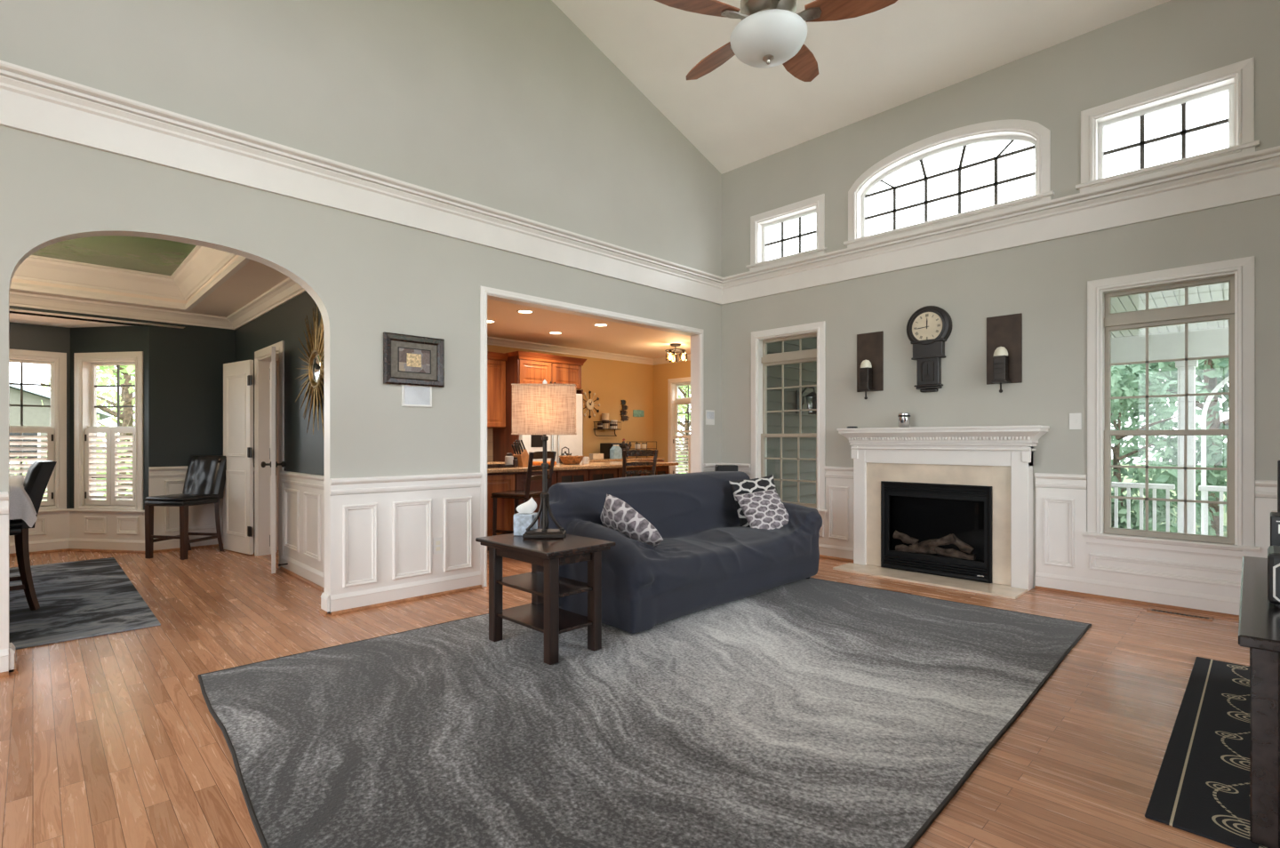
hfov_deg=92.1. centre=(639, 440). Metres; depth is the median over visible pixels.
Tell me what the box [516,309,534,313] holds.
recessed light
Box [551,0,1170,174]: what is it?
ceiling
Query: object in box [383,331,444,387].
framed picture
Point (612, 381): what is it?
wall
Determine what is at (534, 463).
bread loaf
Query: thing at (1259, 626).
media console
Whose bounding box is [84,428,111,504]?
shutter
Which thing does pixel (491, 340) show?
trim
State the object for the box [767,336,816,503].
wall
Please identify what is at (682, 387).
leafy tree
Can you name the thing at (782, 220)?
grille
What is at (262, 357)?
trim
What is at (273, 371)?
door
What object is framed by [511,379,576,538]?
table lamp
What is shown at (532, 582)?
shelf
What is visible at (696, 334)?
trim
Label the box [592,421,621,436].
shelf
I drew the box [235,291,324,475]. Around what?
wall
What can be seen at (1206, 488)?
porch railing
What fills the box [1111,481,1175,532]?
porch railing
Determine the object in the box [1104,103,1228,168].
grille
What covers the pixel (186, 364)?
wall
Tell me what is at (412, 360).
print
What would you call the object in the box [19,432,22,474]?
grille
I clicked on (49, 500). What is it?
shutter
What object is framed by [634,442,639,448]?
storage jar
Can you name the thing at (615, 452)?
jar
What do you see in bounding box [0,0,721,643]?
wall
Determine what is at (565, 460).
fruit bowl
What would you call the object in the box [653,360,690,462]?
wall
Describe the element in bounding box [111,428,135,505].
shutter
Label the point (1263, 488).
trim
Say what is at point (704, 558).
sofa
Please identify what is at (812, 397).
wall lantern
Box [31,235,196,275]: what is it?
ceiling
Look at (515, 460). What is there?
spice jar
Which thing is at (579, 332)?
ceiling
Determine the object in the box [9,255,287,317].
ceiling
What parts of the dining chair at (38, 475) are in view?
seat, leg, leg, backrest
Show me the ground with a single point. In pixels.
(1125, 480)
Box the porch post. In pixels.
[1175,360,1198,534]
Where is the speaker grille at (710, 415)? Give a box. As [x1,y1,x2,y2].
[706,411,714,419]
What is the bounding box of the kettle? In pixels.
[559,447,571,463]
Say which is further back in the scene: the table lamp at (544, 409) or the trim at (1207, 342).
the trim at (1207, 342)
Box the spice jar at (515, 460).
[512,456,518,467]
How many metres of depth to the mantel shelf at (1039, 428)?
5.02 m
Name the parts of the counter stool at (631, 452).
leg, leg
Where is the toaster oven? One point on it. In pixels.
(604, 447)
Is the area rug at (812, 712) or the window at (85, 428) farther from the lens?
the window at (85, 428)
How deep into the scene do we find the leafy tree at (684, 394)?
15.70 m
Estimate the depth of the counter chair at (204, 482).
6.41 m
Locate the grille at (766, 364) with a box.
[765,362,816,433]
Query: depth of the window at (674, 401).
10.74 m
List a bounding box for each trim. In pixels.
[0,60,1279,304]
[0,463,1277,513]
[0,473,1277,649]
[9,245,306,329]
[9,465,324,573]
[254,340,284,567]
[480,285,703,587]
[487,336,690,365]
[1111,327,1228,363]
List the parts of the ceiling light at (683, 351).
ring arm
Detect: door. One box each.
[216,360,253,554]
[260,346,286,573]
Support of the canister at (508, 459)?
on the island countertop
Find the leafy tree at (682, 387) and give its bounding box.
[677,385,690,472]
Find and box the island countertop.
[487,461,679,472]
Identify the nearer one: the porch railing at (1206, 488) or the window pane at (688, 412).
the porch railing at (1206, 488)
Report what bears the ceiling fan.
hanging from the ceiling at (738, 114)
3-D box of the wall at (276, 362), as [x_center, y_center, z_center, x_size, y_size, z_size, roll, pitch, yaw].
[-3.230,0.017,6.292,0.680,2.300,1.300,0,0,-45]
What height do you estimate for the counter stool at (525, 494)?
1.064 m
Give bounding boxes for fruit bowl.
[559,455,583,463]
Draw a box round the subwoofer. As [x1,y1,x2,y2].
[1267,545,1279,607]
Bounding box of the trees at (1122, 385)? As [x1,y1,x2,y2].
[1111,361,1226,535]
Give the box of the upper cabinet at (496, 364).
[487,351,507,428]
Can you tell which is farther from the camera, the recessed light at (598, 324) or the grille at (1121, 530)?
the recessed light at (598, 324)
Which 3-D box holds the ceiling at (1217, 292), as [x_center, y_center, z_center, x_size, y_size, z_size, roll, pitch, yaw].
[5.200,-1.530,5.961,4.130,0.565,7.600,0,0,-45]
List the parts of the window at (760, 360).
sash, sash, transom sash, sill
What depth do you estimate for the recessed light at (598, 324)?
7.74 m
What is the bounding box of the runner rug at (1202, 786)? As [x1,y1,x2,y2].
[1144,656,1267,847]
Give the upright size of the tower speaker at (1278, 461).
0.470 m
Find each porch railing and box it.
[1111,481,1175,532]
[1198,485,1226,535]
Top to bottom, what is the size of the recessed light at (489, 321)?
0.011 m
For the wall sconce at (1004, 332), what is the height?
0.636 m
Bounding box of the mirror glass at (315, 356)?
[311,352,319,384]
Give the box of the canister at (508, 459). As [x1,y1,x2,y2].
[504,452,513,464]
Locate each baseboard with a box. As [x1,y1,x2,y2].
[0,544,1239,678]
[9,533,324,591]
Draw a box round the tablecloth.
[9,475,37,527]
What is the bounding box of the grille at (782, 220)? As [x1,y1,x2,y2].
[765,216,815,256]
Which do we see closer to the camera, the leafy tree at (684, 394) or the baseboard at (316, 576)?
the baseboard at (316, 576)
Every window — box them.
[9,348,66,515]
[73,351,143,515]
[668,376,690,473]
[745,193,826,271]
[751,320,827,518]
[843,119,1054,247]
[1075,56,1259,192]
[1081,256,1260,559]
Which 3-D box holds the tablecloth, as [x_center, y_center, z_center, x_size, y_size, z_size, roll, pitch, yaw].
[-4.949,0.414,4.011,1.468,0.269,1.734,0,0,-45]
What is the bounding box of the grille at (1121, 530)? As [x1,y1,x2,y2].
[1111,435,1226,534]
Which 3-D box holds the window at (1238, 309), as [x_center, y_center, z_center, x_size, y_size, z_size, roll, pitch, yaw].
[3.714,-0.210,4.358,0.216,1.975,0.940,0,0,-45]
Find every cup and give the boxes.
[597,423,602,428]
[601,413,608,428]
[609,420,617,429]
[619,410,627,415]
[620,416,628,420]
[621,405,628,409]
[897,413,910,427]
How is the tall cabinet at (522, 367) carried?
on the floor
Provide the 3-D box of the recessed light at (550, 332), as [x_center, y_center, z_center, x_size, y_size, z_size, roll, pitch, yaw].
[-1.139,-1.456,8.323,0.196,0.011,0.196,0,0,-45]
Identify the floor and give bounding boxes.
[0,546,1249,847]
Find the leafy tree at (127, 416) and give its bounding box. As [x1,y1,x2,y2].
[9,365,135,500]
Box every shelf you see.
[496,571,592,597]
[496,602,592,633]
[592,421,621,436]
[836,424,1049,431]
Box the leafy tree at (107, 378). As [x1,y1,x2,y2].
[48,365,135,490]
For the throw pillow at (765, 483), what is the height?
0.462 m
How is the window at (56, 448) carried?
in the wall at (22, 336)
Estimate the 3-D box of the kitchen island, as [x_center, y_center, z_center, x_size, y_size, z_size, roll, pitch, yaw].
[-1.107,0.731,7.470,3.720,0.872,0.900,0,0,-45]
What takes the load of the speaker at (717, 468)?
on the tower speaker
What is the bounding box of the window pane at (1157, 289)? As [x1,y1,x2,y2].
[1145,287,1188,309]
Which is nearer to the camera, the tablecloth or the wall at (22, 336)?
the tablecloth
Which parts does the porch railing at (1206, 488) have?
rail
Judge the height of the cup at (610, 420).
0.150 m
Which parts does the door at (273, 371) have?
knob, knob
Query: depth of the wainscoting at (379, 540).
4.48 m
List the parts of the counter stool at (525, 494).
leg, seat, leg, leg, leg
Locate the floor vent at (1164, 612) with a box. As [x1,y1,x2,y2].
[1146,608,1213,621]
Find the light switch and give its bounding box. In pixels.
[1069,413,1081,429]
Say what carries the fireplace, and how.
on the floor
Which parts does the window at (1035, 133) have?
sill, sash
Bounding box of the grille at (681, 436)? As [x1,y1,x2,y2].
[680,432,687,470]
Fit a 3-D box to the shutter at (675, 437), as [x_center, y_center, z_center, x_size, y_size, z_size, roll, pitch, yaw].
[0.729,0.282,10.637,0.028,0.750,0.396,0,0,-45]
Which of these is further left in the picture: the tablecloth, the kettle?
the tablecloth
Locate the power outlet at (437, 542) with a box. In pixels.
[432,536,442,554]
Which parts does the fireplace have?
louvered panel, louvered panel, glass frame, firebox frame, glass, cornice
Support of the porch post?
on the floor
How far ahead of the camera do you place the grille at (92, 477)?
6.53 m
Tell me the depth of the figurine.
9.92 m
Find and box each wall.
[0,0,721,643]
[9,305,235,466]
[9,321,70,508]
[70,325,148,510]
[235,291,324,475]
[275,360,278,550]
[487,344,653,461]
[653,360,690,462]
[721,0,1279,588]
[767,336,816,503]
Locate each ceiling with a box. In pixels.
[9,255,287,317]
[9,308,184,328]
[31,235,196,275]
[487,298,690,358]
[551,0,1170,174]
[1111,282,1228,338]
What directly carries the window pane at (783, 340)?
attached to the window at (760, 360)
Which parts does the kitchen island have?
panel, panel, glazed door, dark glass, glazed door, dark glass, glazed door, dark glass, glazed door, dark glass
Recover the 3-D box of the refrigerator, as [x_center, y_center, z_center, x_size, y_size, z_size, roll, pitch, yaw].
[-1.432,0.227,8.924,1.060,1.840,0.711,0,0,-45]
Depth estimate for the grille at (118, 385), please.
6.60 m
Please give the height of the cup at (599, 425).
0.100 m
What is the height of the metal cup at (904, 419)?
0.126 m
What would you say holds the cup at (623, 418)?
on the plaque
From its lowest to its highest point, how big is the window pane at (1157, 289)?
0.124 m
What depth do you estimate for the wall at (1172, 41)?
4.92 m
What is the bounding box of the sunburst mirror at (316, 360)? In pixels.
[295,304,324,440]
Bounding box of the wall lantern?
[795,386,816,414]
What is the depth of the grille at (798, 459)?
6.53 m
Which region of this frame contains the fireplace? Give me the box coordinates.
[832,424,1049,599]
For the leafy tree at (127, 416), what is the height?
5.412 m
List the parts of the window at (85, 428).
sash, sash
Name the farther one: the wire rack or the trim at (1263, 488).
the wire rack
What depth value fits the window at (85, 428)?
6.53 m
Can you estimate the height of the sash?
0.751 m
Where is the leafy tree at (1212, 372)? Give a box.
[1111,357,1228,535]
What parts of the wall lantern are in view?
plate, scroll arm, lantern glass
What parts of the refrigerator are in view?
door, handle, handle, door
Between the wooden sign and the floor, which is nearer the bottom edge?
the floor
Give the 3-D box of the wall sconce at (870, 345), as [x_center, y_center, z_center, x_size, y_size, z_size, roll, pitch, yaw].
[2.128,-0.705,5.790,0.145,0.636,0.256,0,0,-45]
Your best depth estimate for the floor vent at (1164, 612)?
4.13 m
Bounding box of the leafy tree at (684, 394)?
[677,384,690,473]
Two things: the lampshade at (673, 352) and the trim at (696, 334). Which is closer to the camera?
the trim at (696, 334)
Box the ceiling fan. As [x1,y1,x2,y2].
[654,0,897,81]
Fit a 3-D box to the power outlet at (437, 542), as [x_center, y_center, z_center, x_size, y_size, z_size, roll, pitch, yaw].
[-1.526,0.792,4.657,0.072,0.120,0.009,0,0,-45]
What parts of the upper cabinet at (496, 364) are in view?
cornice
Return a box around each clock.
[583,390,599,418]
[906,305,952,391]
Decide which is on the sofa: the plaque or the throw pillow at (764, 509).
the throw pillow at (764, 509)
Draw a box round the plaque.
[619,400,628,421]
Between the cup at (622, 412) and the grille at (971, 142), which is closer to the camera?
the grille at (971, 142)
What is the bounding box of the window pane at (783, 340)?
[782,338,801,352]
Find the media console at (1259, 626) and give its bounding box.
[1238,555,1279,847]
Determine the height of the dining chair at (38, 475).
1.016 m
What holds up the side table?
on the area rug at (812, 712)
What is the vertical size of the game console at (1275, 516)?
0.251 m
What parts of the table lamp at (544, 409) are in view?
lamp shade, stem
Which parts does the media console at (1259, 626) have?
post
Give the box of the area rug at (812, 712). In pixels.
[198,577,1091,847]
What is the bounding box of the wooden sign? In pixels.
[632,409,644,416]
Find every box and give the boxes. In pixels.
[513,497,537,535]
[589,453,603,459]
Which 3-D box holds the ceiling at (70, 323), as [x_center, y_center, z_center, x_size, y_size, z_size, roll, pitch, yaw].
[-6.433,-1.205,5.896,3.200,0.001,1.370,0,0,-45]
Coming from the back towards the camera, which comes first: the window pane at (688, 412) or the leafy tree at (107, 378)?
the leafy tree at (107, 378)
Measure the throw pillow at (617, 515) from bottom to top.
0.492 m
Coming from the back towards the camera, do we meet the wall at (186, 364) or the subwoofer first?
the wall at (186, 364)
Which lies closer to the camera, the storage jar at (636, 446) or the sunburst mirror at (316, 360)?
the sunburst mirror at (316, 360)
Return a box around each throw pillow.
[600,493,663,546]
[728,474,775,527]
[733,488,789,529]
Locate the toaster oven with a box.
[600,442,627,457]
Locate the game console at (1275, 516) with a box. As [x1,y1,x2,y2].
[1270,512,1279,545]
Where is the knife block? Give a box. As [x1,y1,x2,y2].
[511,440,528,466]
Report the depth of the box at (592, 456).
9.65 m
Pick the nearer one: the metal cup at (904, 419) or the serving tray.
the metal cup at (904, 419)
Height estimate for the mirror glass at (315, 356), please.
0.260 m
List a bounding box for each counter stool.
[490,450,556,535]
[622,449,658,477]
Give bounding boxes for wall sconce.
[856,331,883,399]
[986,312,1022,392]
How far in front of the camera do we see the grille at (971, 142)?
5.44 m
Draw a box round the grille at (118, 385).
[94,365,135,426]
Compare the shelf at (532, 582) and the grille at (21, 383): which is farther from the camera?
the grille at (21, 383)
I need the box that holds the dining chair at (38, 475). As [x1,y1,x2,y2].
[9,460,56,610]
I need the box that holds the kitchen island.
[487,461,679,551]
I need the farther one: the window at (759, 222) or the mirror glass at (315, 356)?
the window at (759, 222)
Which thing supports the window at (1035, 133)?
in the wall at (1172, 41)
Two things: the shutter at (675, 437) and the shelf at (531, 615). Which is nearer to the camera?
the shelf at (531, 615)
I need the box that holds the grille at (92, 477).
[91,477,132,479]
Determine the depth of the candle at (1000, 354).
4.94 m
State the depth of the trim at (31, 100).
4.36 m
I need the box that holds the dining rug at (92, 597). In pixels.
[9,557,160,649]
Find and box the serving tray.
[487,464,514,468]
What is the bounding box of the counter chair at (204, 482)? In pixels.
[144,455,226,559]
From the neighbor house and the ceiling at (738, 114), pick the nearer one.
the ceiling at (738, 114)
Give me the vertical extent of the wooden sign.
0.126 m
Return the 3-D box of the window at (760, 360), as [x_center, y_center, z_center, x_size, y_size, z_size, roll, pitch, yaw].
[1.579,-0.210,6.526,0.216,1.975,0.940,0,0,-45]
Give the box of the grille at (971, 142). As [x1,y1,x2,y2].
[864,139,1034,229]
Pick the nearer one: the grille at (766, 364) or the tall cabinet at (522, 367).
the grille at (766, 364)
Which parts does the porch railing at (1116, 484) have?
rail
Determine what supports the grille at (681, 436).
attached to the window at (674, 401)
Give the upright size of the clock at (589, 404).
0.452 m
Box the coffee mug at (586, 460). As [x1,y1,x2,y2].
[583,456,590,463]
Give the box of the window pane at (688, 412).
[677,404,690,430]
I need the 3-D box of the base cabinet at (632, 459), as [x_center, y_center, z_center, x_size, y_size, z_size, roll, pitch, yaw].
[-0.423,0.726,10.019,1.810,0.882,0.596,0,0,-45]
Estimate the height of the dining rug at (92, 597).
0.011 m
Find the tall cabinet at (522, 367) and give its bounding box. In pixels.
[492,351,586,462]
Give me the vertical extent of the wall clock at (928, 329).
0.752 m
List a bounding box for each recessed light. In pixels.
[487,319,495,323]
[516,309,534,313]
[548,331,562,334]
[592,322,608,326]
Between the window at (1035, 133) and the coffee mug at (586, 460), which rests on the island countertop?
the coffee mug at (586, 460)
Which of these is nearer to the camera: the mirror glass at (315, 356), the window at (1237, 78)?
the window at (1237, 78)
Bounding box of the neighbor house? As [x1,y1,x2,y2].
[9,381,111,475]
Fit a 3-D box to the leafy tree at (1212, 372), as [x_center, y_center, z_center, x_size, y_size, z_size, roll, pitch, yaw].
[11.784,-1.407,12.630,4.960,6.705,4.710,0,0,-2]
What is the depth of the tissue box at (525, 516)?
3.65 m
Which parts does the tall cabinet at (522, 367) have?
panel, cabinet door, cornice, cabinet door, panel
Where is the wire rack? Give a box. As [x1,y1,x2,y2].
[636,441,656,457]
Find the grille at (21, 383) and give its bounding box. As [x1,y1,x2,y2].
[9,362,50,425]
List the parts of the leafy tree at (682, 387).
crown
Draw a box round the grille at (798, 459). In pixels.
[764,437,815,502]
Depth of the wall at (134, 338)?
6.49 m
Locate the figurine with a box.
[621,438,631,458]
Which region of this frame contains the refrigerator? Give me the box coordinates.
[519,393,582,463]
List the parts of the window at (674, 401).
sash, sash, transom sash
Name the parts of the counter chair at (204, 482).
leg, seat, leg, backrest, leg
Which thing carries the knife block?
on the island countertop
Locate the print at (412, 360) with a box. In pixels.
[399,347,430,373]
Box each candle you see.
[860,360,871,367]
[992,346,1008,380]
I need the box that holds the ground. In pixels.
[43,461,1226,536]
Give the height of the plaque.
0.370 m
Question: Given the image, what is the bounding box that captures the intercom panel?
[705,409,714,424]
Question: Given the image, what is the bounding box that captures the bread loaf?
[532,461,556,465]
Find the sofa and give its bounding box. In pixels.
[538,471,822,633]
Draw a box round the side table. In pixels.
[475,533,615,664]
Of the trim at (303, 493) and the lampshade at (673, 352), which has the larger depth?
the lampshade at (673, 352)
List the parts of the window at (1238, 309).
sash, sash, transom sash, sill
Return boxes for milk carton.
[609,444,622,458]
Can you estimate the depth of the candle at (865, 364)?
5.74 m
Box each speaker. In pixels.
[401,384,431,407]
[714,464,737,471]
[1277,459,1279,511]
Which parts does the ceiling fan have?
blade, blade, lamp shade, blade, blade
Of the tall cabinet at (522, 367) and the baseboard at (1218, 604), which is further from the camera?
the tall cabinet at (522, 367)
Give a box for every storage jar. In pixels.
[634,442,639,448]
[641,442,646,448]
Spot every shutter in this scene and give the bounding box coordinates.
[9,427,54,505]
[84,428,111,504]
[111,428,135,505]
[672,435,690,473]
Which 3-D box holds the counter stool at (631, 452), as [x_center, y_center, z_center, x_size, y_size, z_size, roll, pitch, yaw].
[-0.100,0.639,7.575,0.482,1.064,0.516,0,0,-29]
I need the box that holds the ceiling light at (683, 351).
[664,343,687,362]
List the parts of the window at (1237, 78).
sash, sill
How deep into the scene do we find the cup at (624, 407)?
10.56 m
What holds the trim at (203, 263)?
attached to the wall at (186, 364)
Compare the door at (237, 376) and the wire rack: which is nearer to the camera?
the door at (237, 376)
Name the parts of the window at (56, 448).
sash, sash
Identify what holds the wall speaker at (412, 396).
attached to the wall at (508, 106)
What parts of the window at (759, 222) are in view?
sill, sash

